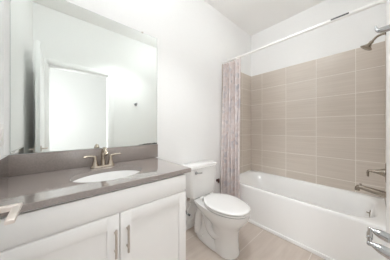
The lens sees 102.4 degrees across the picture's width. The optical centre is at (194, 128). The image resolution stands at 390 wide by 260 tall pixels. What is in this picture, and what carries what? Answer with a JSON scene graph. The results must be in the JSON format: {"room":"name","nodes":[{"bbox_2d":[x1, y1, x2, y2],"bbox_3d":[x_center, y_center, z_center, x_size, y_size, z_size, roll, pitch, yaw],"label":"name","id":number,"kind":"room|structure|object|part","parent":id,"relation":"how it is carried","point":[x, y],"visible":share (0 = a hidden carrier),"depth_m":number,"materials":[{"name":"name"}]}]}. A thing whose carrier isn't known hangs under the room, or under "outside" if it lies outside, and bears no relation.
{"room":"bathroom","nodes":[
{"label":"bathroom","id":0,"kind":"room"},
{"bbox_2d":[0,0,3,156],"bbox_3d":[-0.625,-0.233,0.281,0.100,2.815,1.611,0,0,-41],"label":"wall","id":1,"kind":"structure","parent":0,"point":[1,1],"depth_m":0.88,"materials":[{"name":"white paint"}]},
{"bbox_2d":[0,124,3,145],"bbox_3d":[-1.072,0.036,0.871,0.010,0.122,0.080,0,0,-41],"label":"switch plate","id":2,"kind":"object","parent":1,"relation":"attached to","point":[1,125],"visible":1,"depth_m":0.86,"materials":[{"name":"white plastic"}]},
{"bbox_2d":[0,202,22,224],"bbox_3d":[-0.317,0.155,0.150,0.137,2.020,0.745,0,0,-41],"label":"door handle","id":3,"kind":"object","parent":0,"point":[14,209],"depth_m":0.39,"materials":[{"name":"silver metal"}]},
{"bbox_2d":[4,0,250,220],"bbox_3d":[-0.096,-0.233,1.889,3.021,2.815,0.100,0,0,-41],"label":"wall","id":4,"kind":"structure","parent":0,"point":[194,39],"depth_m":1.80,"materials":[{"name":"white paint"}]},
{"bbox_2d":[4,144,157,176],"bbox_3d":[-0.744,0.221,1.237,0.984,0.126,0.020,0,0,-41],"label":"backsplash","id":5,"kind":"structure","parent":4,"relation":"attached to","point":[30,163],"depth_m":1.09,"materials":[{"name":"grey stone"}]},
{"bbox_2d":[10,0,156,154],"bbox_3d":[-0.739,-0.372,1.249,0.961,1.058,0.008,0,0,-41],"label":"wall mirror","id":6,"kind":"object","parent":4,"relation":"attached to","point":[81,78],"visible":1,"depth_m":1.14,"materials":[{"name":"clear glass"}]},
{"bbox_2d":[186,198,191,215],"bbox_3d":[-0.082,0.876,1.754,0.081,0.224,0.119,0,0,-41],"label":"supply valve","id":7,"kind":"object","parent":4,"relation":"attached to","point":[188,199],"visible":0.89,"depth_m":1.74,"materials":[{"name":"silver metal"}]},
{"bbox_2d":[186,217,194,229],"bbox_3d":[-0.006,1.127,1.893,1.095,0.095,0.013,0,0,-41],"label":"baseboard","id":8,"kind":"structure","parent":4,"relation":"attached to","point":[190,223],"depth_m":1.84,"materials":[{"name":"white wood"}]},
{"bbox_2d":[222,64,250,172],"bbox_3d":[0.694,-0.086,2.512,0.813,1.662,0.009,0,0,-41],"label":"tiled wall","id":9,"kind":"structure","parent":4,"relation":"attached to","point":[245,105],"depth_m":2.65,"materials":[{"name":"beige tile"}]},
{"bbox_2d":[222,0,385,63],"bbox_3d":[0.899,-0.937,1.702,0.044,0.044,1.495,0,0,-41],"label":"curtain rod","id":10,"kind":"object","parent":4,"relation":"attached to","point":[376,3],"visible":0.9,"depth_m":1.41,"materials":[{"name":"white metal"}]},
{"bbox_2d":[220,55,240,197],"bbox_3d":[0.476,0.040,2.106,0.141,1.991,0.306,0,0,-41],"label":"shower curtain","id":11,"kind":"object","parent":10,"relation":"hanging from","point":[231,97],"visible":0.9,"depth_m":2.08,"materials":[{"name":"grey fabric"}]},
{"bbox_2d":[186,222,324,259],"bbox_3d":[0.437,1.225,1.285,3.021,0.100,1.711,0,0,-41],"label":"floor","id":12,"kind":"structure","parent":0,"point":[255,243],"depth_m":1.53,"materials":[{"name":"beige tile"}]},
{"bbox_2d":[0,173,185,259],"bbox_3d":[-0.579,0.745,0.999,0.917,0.860,0.593,0,0,-41],"label":"vanity cabinet","id":13,"kind":"object","parent":12,"relation":"on","point":[144,221],"visible":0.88,"depth_m":0.78,"materials":[{"name":"white paint"}]},
{"bbox_3d":[-0.565,0.752,0.674,0.442,0.616,0.019,0,0,-41],"label":"door","id":14,"kind":"part","parent":13,"relation":"part of","materials":[{"name":"white paint"}]},
{"bbox_3d":[-0.568,0.752,0.677,0.338,0.504,0.008,0,0,-41],"label":"door panel","id":15,"kind":"part","parent":13,"relation":"part of","materials":[{"name":"white paint"}]},
{"bbox_2d":[0,157,190,216],"bbox_3d":[-0.574,0.299,1.023,0.958,0.028,0.564,0,0,-41],"label":"countertop","id":16,"kind":"structure","parent":13,"relation":"on","point":[43,189],"depth_m":0.83,"materials":[{"name":"grey stone"}]},
{"bbox_2d":[0,155,7,184],"bbox_3d":[-0.920,0.221,0.707,0.020,0.126,0.542,0,0,-41],"label":"side splash","id":17,"kind":"object","parent":16,"relation":"on","point":[4,159],"visible":1,"depth_m":0.84,"materials":[{"name":"grey stone"}]},
{"bbox_2d":[83,147,120,168],"bbox_3d":[-0.675,0.209,1.155,0.196,0.151,0.166,0,0,-2],"label":"faucet","id":18,"kind":"object","parent":16,"relation":"on","point":[104,152],"visible":1,"depth_m":1.15,"materials":[{"name":"silver metal"}]},
{"bbox_3d":[-0.723,0.236,1.133,0.048,0.075,0.048,0,0,-41],"label":"handle","id":19,"kind":"part","parent":18,"relation":"part of","materials":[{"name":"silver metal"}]},
{"bbox_3d":[-0.653,0.205,1.131,0.036,0.141,0.131,0,0,-41],"label":"spout","id":20,"kind":"part","parent":18,"relation":"part of","materials":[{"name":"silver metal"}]},
{"bbox_3d":[-0.646,0.236,1.200,0.048,0.075,0.048,0,0,-41],"label":"handle","id":21,"kind":"part","parent":18,"relation":"part of","materials":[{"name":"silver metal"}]},
{"bbox_2d":[73,170,139,182],"bbox_3d":[-0.541,0.381,0.996,0.424,0.136,0.324,0,0,-41],"label":"sink","id":22,"kind":"object","parent":16,"relation":"in","point":[112,175],"visible":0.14,"depth_m":1.11,"materials":[{"name":"white ceramic"}]},
{"bbox_3d":[-0.398,0.577,0.786,0.011,0.140,0.034,0,0,-41],"label":"handle","id":23,"kind":"part","parent":13,"relation":"part of","materials":[{"name":"silver metal"}]},
{"bbox_3d":[-0.353,0.577,0.826,0.011,0.140,0.034,0,0,-41],"label":"handle","id":24,"kind":"part","parent":13,"relation":"part of","materials":[{"name":"silver metal"}]},
{"bbox_3d":[-0.233,0.752,0.967,0.432,0.616,0.019,0,0,-41],"label":"door","id":25,"kind":"part","parent":13,"relation":"part of","materials":[{"name":"white paint"}]},
{"bbox_3d":[-0.236,0.752,0.971,0.328,0.504,0.008,0,0,-41],"label":"door panel","id":26,"kind":"part","parent":13,"relation":"part of","materials":[{"name":"white paint"}]},
{"bbox_2d":[181,160,250,259],"bbox_3d":[0.223,0.787,1.615,0.418,0.776,0.715,0,0,-41],"label":"toilet","id":27,"kind":"object","parent":12,"relation":"on","point":[219,217],"visible":0.98,"depth_m":1.53,"materials":[{"name":"white ceramic"}]},
{"bbox_3d":[0.053,0.418,1.807,0.418,0.038,0.202,0,0,-41],"label":"tank lid","id":28,"kind":"part","parent":27,"relation":"part of","materials":[{"name":"white ceramic"}]},
{"bbox_3d":[0.051,0.600,1.810,0.400,0.326,0.188,0,0,-41],"label":"tank","id":29,"kind":"part","parent":27,"relation":"part of","materials":[{"name":"white ceramic"}]},
{"bbox_3d":[0.228,0.970,1.609,0.362,0.410,0.689,0,0,-41],"label":"bowl","id":30,"kind":"part","parent":27,"relation":"part of","materials":[{"name":"white ceramic"}]},
{"bbox_3d":[0.299,0.752,1.528,0.366,0.016,0.479,0,0,-41],"label":"seat","id":31,"kind":"part","parent":27,"relation":"part of","materials":[{"name":"white plastic"}]},
{"bbox_3d":[0.299,0.726,1.528,0.372,0.025,0.484,0,0,-41],"label":"lid","id":32,"kind":"part","parent":27,"relation":"part of","materials":[{"name":"white plastic"}]},
{"bbox_2d":[240,170,385,259],"bbox_3d":[1.202,0.954,1.950,0.778,0.443,1.505,0,0,-41],"label":"bathtub","id":33,"kind":"object","parent":12,"relation":"on","point":[330,223],"visible":0.86,"depth_m":1.62,"materials":[{"name":"white ceramic"}]},
{"bbox_2d":[204,0,325,35],"bbox_3d":[0.437,-1.690,1.285,3.021,0.100,1.711,0,0,-41],"label":"ceiling","id":34,"kind":"structure","parent":0,"point":[253,17],"depth_m":2.18,"materials":[{"name":"paint"}]},
{"bbox_2d":[251,0,385,75],"bbox_3d":[1.566,-0.233,2.213,0.100,2.815,1.611,0,0,-41],"label":"wall","id":35,"kind":"structure","parent":0,"point":[354,31],"depth_m":2.07,"materials":[{"name":"white paint"}]},
{"bbox_2d":[251,41,384,198],"bbox_3d":[1.497,-0.086,2.210,0.008,1.662,1.506,0,0,-41],"label":"tiled wall","id":36,"kind":"structure","parent":35,"relation":"attached to","point":[321,121],"depth_m":2.01,"materials":[{"name":"beige tile"}]},
{"bbox_2d":[386,0,389,259],"bbox_3d":[0.965,-0.233,0.686,2.821,2.815,0.115,0,0,-41],"label":"wall","id":37,"kind":"structure","parent":0,"point":[387,1],"depth_m":0.99,"materials":[{"name":"white paint"}]},
{"bbox_2d":[366,227,389,259],"bbox_3d":[0.852,0.524,0.721,0.192,0.048,0.088,0,0,-41],"label":"toilet paper holder","id":38,"kind":"object","parent":37,"relation":"attached to","point":[384,251],"visible":1,"depth_m":0.72,"materials":[{"name":"silver metal"}]},
{"bbox_3d":[0.800,0.524,0.668,0.044,0.048,0.077,0,0,-41],"label":"post","id":39,"kind":"part","parent":38,"relation":"part of","materials":[{"name":"silver metal"}]},
{"bbox_3d":[0.911,0.524,0.766,0.044,0.048,0.077,0,0,-41],"label":"post","id":40,"kind":"part","parent":38,"relation":"part of","materials":[{"name":"silver metal"}]},
{"bbox_2d":[375,25,389,32],"bbox_3d":[0.849,-0.444,0.701,0.052,0.054,0.060,0,0,-41],"label":"robe hook","id":41,"kind":"object","parent":37,"relation":"attached to","point":[385,28],"visible":1,"depth_m":0.70,"materials":[{"name":"silver metal"}]},
{"bbox_2d":[385,38,385,201],"bbox_3d":[1.717,-0.086,1.394,0.757,1.662,0.008,0,0,-41],"label":"tiled wall","id":42,"kind":"structure","parent":37,"relation":"attached to","point":[385,38],"depth_m":1.59,"materials":[{"name":"beige tile"}]},
{"bbox_2d":[355,183,385,197],"bbox_3d":[1.640,0.575,1.466,0.052,0.085,0.206,0,0,-41],"label":"tub spout","id":43,"kind":"object","parent":42,"relation":"attached to","point":[357,187],"visible":0.95,"depth_m":1.45,"materials":[{"name":"silver metal"}]},
{"bbox_2d":[360,32,385,50],"bbox_3d":[1.652,-0.802,1.452,0.094,0.143,0.166,0,0,-41],"label":"sprayer","id":44,"kind":"object","parent":42,"relation":"attached to","point":[367,46],"visible":0.92,"depth_m":1.45,"materials":[{"name":"silver metal"}]},
{"bbox_3d":[1.674,-0.829,1.428,0.020,0.059,0.100,0,0,-41],"label":"arm","id":45,"kind":"part","parent":44,"relation":"part of","materials":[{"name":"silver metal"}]},
{"bbox_2d":[366,163,385,181],"bbox_3d":[1.665,0.398,1.438,0.184,0.184,0.124,0,0,-41],"label":"shower valve","id":46,"kind":"object","parent":42,"relation":"attached to","point":[382,172],"visible":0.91,"depth_m":1.41,"materials":[{"name":"silver metal"}]},
{"bbox_3d":[1.668,0.398,1.434,0.072,0.072,0.092,0,0,-41],"label":"handle","id":47,"kind":"part","parent":46,"relation":"part of","materials":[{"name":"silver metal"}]}
]}

